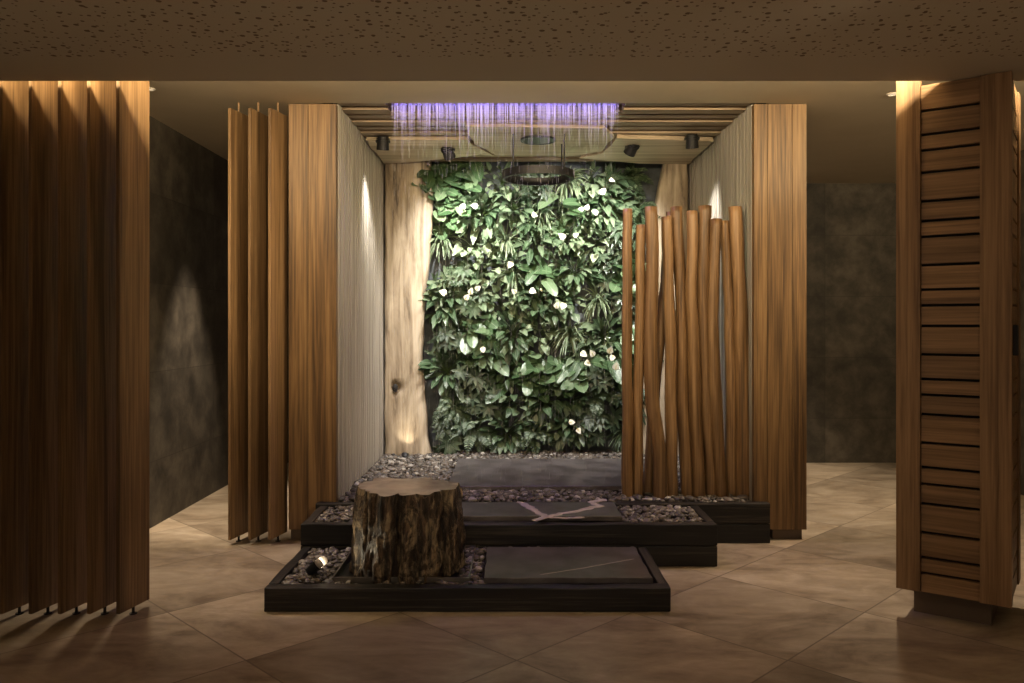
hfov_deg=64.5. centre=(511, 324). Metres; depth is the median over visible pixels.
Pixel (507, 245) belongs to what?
spider plant
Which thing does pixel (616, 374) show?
plant
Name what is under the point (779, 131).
wood panel
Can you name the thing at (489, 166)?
plant
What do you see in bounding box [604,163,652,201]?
fern
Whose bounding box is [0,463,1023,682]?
floor
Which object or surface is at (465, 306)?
plant
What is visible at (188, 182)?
wall
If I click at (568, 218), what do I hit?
peace lily
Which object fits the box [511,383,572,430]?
peace lily
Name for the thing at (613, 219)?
peace lily
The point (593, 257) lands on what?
plant
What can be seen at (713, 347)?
pole
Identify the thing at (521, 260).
peace lily
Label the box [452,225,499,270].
plant
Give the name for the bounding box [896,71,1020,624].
wood panel
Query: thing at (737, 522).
planter
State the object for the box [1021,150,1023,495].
wall
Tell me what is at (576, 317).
plant
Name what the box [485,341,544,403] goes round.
plant
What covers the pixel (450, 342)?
plant
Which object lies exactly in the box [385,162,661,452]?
wall
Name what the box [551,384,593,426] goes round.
plant
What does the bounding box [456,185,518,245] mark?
peace lily
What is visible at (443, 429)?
plant
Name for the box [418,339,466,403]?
peace lily
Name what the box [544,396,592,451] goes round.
peace lily
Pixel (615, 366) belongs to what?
flower
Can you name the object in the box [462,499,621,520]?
slab
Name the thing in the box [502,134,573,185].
ring
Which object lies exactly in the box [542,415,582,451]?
plant
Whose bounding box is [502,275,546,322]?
peace lily
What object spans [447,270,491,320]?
peace lily
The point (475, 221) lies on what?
peace lily
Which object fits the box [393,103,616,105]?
panel
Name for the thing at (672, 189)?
driftwood log
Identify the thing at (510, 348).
peace lily
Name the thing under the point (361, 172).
wall
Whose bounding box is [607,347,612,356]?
flower
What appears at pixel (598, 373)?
plant
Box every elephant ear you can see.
[443,162,484,202]
[518,255,564,296]
[538,192,597,242]
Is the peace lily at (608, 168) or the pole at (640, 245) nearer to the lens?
the pole at (640, 245)
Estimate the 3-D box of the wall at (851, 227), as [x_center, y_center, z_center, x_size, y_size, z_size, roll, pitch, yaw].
[1.680,-0.020,8.325,8.640,2.840,0.150,0,0,0]
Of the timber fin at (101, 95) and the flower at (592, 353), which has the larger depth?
the flower at (592, 353)
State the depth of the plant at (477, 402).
7.16 m
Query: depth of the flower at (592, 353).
7.00 m
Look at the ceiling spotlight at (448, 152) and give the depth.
6.47 m
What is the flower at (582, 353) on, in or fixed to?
on the peace lily at (583, 354)
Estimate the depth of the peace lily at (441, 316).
7.17 m
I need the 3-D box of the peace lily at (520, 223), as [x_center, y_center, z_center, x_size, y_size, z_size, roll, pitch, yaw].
[0.200,-0.902,7.197,0.330,0.460,0.312,0,0,-43]
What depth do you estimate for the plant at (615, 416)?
7.19 m
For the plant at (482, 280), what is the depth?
7.20 m
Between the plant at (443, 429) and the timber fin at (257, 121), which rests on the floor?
the timber fin at (257, 121)
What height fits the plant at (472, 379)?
0.526 m
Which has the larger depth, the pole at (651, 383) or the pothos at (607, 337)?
the pothos at (607, 337)
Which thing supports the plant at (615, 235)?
attached to the wall at (433, 396)
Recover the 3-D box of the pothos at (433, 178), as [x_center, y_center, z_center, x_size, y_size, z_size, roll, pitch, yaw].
[-0.648,-1.287,7.178,0.463,0.449,0.300,0,0,0]
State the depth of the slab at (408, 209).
7.14 m
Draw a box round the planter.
[316,501,769,542]
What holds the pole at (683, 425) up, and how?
on the pebble bed at (437, 466)
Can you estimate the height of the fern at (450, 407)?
0.415 m
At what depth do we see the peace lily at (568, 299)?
7.18 m
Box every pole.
[621,208,632,496]
[632,224,645,495]
[643,211,670,495]
[644,206,667,499]
[661,216,677,495]
[671,206,692,495]
[685,210,705,496]
[697,205,715,494]
[707,218,728,496]
[721,220,735,495]
[728,206,748,496]
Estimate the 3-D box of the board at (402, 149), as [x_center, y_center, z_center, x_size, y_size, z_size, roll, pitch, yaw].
[-0.640,-1.429,6.660,0.981,0.029,0.920,0,0,0]
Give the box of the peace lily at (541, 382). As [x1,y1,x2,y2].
[514,353,560,411]
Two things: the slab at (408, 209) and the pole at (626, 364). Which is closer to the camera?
the pole at (626, 364)
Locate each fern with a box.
[432,387,478,428]
[447,415,491,453]
[515,418,555,453]
[583,381,621,417]
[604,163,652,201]
[624,191,660,224]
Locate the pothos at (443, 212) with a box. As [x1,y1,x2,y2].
[428,188,477,239]
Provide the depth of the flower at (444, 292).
7.00 m
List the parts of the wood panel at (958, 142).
handle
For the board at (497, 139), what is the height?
0.025 m
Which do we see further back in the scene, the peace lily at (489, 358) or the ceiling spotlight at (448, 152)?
the peace lily at (489, 358)
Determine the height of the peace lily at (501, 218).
0.490 m
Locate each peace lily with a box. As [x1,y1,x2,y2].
[418,280,471,333]
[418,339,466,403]
[423,280,467,319]
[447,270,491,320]
[452,190,495,235]
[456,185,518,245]
[466,333,504,372]
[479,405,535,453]
[480,309,537,365]
[486,247,533,291]
[488,186,537,235]
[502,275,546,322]
[507,283,565,333]
[510,217,561,265]
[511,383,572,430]
[512,200,556,248]
[514,353,560,411]
[540,215,587,258]
[540,281,582,334]
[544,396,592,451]
[548,250,605,295]
[561,189,604,237]
[564,339,606,373]
[576,313,621,361]
[577,170,622,218]
[581,179,639,234]
[586,162,631,210]
[596,330,621,377]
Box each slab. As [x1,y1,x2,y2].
[449,458,621,489]
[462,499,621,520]
[484,547,652,583]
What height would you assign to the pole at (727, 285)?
1.883 m
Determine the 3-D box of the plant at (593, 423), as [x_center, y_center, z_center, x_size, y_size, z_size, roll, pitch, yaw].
[0.749,0.913,7.221,0.457,0.383,0.248,0,0,0]
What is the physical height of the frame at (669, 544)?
0.249 m
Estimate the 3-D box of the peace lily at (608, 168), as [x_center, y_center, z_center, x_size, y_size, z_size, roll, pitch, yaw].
[0.867,-1.228,7.208,0.386,0.467,0.360,0,0,42]
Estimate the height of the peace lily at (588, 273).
0.418 m
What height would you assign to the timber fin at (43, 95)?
2.840 m
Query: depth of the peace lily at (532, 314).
7.19 m
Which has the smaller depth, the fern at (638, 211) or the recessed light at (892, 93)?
the recessed light at (892, 93)
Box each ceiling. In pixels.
[0,0,1023,80]
[149,81,1023,182]
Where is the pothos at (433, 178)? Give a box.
[412,161,463,202]
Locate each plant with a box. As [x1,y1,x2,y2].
[426,221,470,261]
[427,321,466,363]
[431,257,477,298]
[431,409,474,454]
[450,354,497,404]
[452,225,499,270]
[453,282,496,327]
[463,247,508,289]
[465,377,502,419]
[482,162,518,200]
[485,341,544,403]
[487,220,526,266]
[488,256,536,301]
[488,284,526,322]
[495,381,541,428]
[512,162,559,203]
[516,192,566,239]
[523,315,560,355]
[542,219,586,261]
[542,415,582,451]
[543,279,587,323]
[548,316,598,361]
[550,166,589,214]
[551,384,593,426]
[570,216,609,272]
[572,406,620,448]
[574,160,613,199]
[577,352,615,397]
[581,279,613,330]
[586,251,621,292]
[590,355,663,390]
[594,217,645,260]
[600,288,634,319]
[605,424,621,452]
[607,382,646,428]
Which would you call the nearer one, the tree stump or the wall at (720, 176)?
the tree stump
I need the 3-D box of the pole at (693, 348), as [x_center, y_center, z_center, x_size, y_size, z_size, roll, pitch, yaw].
[1.222,0.205,5.409,0.138,1.929,0.090,0,0,0]
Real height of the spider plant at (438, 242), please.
0.503 m
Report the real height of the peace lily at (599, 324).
0.609 m
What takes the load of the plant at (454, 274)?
attached to the wall at (433, 396)
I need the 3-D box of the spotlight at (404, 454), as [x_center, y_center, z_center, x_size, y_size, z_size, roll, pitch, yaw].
[-0.920,1.133,6.983,0.062,0.080,0.078,0,0,0]
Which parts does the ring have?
rod, rod, rod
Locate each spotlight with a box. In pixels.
[306,556,326,575]
[375,136,390,150]
[402,452,408,457]
[441,147,455,160]
[624,144,639,156]
[684,133,699,148]
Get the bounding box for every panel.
[289,104,337,538]
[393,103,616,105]
[752,104,806,538]
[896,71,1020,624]
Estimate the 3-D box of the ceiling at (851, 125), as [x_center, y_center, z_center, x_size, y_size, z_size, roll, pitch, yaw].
[0.000,-1.500,6.325,12.000,0.120,5.750,0,0,0]
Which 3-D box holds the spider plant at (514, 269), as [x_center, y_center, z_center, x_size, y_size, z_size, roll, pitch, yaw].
[0.028,-0.393,7.190,0.510,0.431,0.271,0,0,0]
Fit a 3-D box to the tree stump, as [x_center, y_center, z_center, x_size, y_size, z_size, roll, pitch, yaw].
[-0.555,1.078,4.324,0.624,0.453,0.550,0,0,0]
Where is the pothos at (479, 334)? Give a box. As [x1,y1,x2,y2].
[457,312,506,368]
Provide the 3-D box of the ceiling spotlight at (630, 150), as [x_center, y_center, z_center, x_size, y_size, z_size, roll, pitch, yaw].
[0.943,-1.391,6.403,0.107,0.135,0.134,0,0,-39]
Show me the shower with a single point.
(532, 139)
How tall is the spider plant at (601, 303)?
0.503 m
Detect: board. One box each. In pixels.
[366,136,493,163]
[465,124,614,155]
[580,135,713,163]
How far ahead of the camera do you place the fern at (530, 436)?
7.18 m
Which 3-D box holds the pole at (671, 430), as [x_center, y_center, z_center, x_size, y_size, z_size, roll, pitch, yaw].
[1.055,0.226,5.429,0.113,1.896,0.085,0,0,0]
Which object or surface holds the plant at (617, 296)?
attached to the wall at (433, 396)
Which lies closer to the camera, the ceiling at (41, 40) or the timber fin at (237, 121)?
the ceiling at (41, 40)
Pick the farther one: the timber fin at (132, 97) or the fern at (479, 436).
the fern at (479, 436)
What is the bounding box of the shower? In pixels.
[521,135,555,144]
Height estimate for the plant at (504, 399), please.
0.515 m
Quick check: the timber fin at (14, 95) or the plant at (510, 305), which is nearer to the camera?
the timber fin at (14, 95)
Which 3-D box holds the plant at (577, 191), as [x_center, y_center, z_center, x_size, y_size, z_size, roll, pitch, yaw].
[0.688,-1.291,7.205,0.436,0.492,0.245,0,0,0]
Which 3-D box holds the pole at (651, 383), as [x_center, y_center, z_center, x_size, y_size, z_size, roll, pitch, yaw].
[0.958,0.191,5.402,0.163,1.952,0.105,0,0,0]
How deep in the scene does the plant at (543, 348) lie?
7.22 m
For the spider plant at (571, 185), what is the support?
attached to the wall at (433, 396)
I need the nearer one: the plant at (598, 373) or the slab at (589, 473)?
the slab at (589, 473)
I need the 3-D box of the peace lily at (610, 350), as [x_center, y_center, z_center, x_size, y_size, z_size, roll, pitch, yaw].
[0.904,0.292,7.154,0.361,0.506,0.349,0,0,0]
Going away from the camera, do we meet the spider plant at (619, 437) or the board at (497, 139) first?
the board at (497, 139)
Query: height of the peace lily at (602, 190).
0.463 m
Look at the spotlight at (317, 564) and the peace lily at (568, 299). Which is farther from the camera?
the peace lily at (568, 299)
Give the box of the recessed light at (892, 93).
[886,92,895,95]
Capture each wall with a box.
[149,115,227,528]
[287,183,895,462]
[323,103,384,501]
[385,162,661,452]
[687,103,765,501]
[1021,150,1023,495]
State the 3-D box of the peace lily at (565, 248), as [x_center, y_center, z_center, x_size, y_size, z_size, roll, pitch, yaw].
[0.470,-0.774,7.154,0.456,0.397,0.349,0,0,0]
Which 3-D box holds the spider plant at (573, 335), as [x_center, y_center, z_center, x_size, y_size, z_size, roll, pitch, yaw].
[0.535,0.142,7.176,0.503,0.469,0.298,0,0,0]
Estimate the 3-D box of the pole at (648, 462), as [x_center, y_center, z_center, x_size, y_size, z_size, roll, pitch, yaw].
[0.996,0.212,5.510,0.237,1.958,0.079,0,0,0]
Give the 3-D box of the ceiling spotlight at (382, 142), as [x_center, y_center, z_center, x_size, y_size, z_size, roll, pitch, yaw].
[-0.985,-1.387,6.202,0.110,0.123,0.119,0,0,0]
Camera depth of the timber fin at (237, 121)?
5.22 m
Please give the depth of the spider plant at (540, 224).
7.21 m
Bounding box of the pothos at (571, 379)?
[541,356,588,398]
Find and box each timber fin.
[0,81,28,614]
[29,81,57,614]
[58,81,86,614]
[87,81,115,614]
[116,81,148,614]
[228,102,247,541]
[248,102,267,541]
[268,102,286,541]
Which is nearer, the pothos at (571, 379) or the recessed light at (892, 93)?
the recessed light at (892, 93)
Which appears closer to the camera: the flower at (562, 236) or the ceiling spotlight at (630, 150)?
the ceiling spotlight at (630, 150)
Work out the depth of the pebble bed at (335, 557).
4.27 m
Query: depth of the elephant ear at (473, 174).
7.16 m
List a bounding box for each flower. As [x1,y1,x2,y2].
[439,289,446,295]
[559,233,566,241]
[580,350,586,356]
[585,350,595,357]
[599,188,605,197]
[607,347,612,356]
[612,362,618,369]
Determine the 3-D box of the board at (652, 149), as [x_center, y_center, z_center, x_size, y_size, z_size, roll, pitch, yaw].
[1.065,-1.427,6.629,0.982,0.033,0.993,0,0,0]
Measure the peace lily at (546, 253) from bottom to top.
0.488 m
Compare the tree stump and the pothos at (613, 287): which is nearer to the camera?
the tree stump
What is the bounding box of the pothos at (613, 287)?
[608,252,645,296]
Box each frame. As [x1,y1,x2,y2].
[264,547,670,611]
[301,506,716,566]
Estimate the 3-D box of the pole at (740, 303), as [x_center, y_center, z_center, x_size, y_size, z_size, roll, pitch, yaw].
[1.522,0.192,5.420,0.155,1.959,0.106,0,0,0]
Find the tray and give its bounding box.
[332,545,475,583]
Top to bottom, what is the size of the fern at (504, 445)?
0.559 m
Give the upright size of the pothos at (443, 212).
0.509 m
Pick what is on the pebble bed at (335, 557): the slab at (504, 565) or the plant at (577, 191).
the slab at (504, 565)
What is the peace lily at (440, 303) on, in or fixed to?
attached to the wall at (433, 396)
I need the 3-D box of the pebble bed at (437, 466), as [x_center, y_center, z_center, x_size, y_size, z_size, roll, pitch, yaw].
[0.215,1.251,6.308,2.706,0.290,2.100,0,0,0]
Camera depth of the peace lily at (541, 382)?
7.13 m
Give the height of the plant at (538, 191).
0.410 m
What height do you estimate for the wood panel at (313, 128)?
2.836 m
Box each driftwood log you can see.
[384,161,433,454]
[643,164,687,453]
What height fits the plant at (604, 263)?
0.398 m
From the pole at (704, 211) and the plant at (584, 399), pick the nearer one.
the pole at (704, 211)
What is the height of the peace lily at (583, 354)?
0.372 m
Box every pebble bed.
[281,546,653,584]
[315,505,701,521]
[338,449,750,501]
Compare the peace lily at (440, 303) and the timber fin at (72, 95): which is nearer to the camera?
the timber fin at (72, 95)
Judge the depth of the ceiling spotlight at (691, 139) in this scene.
6.07 m
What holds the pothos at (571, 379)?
attached to the wall at (433, 396)
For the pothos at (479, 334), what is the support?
attached to the wall at (433, 396)
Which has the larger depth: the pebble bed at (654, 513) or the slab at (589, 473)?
the slab at (589, 473)
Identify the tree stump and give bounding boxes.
[349,477,466,583]
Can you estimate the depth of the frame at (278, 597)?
3.96 m
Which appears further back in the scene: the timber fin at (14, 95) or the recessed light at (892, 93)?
the recessed light at (892, 93)
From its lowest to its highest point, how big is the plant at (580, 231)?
0.380 m
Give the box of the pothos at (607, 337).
[603,315,634,362]
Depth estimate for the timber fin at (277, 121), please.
5.22 m
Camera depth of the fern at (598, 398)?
7.17 m
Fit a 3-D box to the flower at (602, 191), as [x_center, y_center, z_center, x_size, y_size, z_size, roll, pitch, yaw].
[0.780,-1.150,7.157,0.057,0.057,0.337,0,0,0]
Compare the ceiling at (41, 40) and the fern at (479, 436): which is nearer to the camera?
the ceiling at (41, 40)

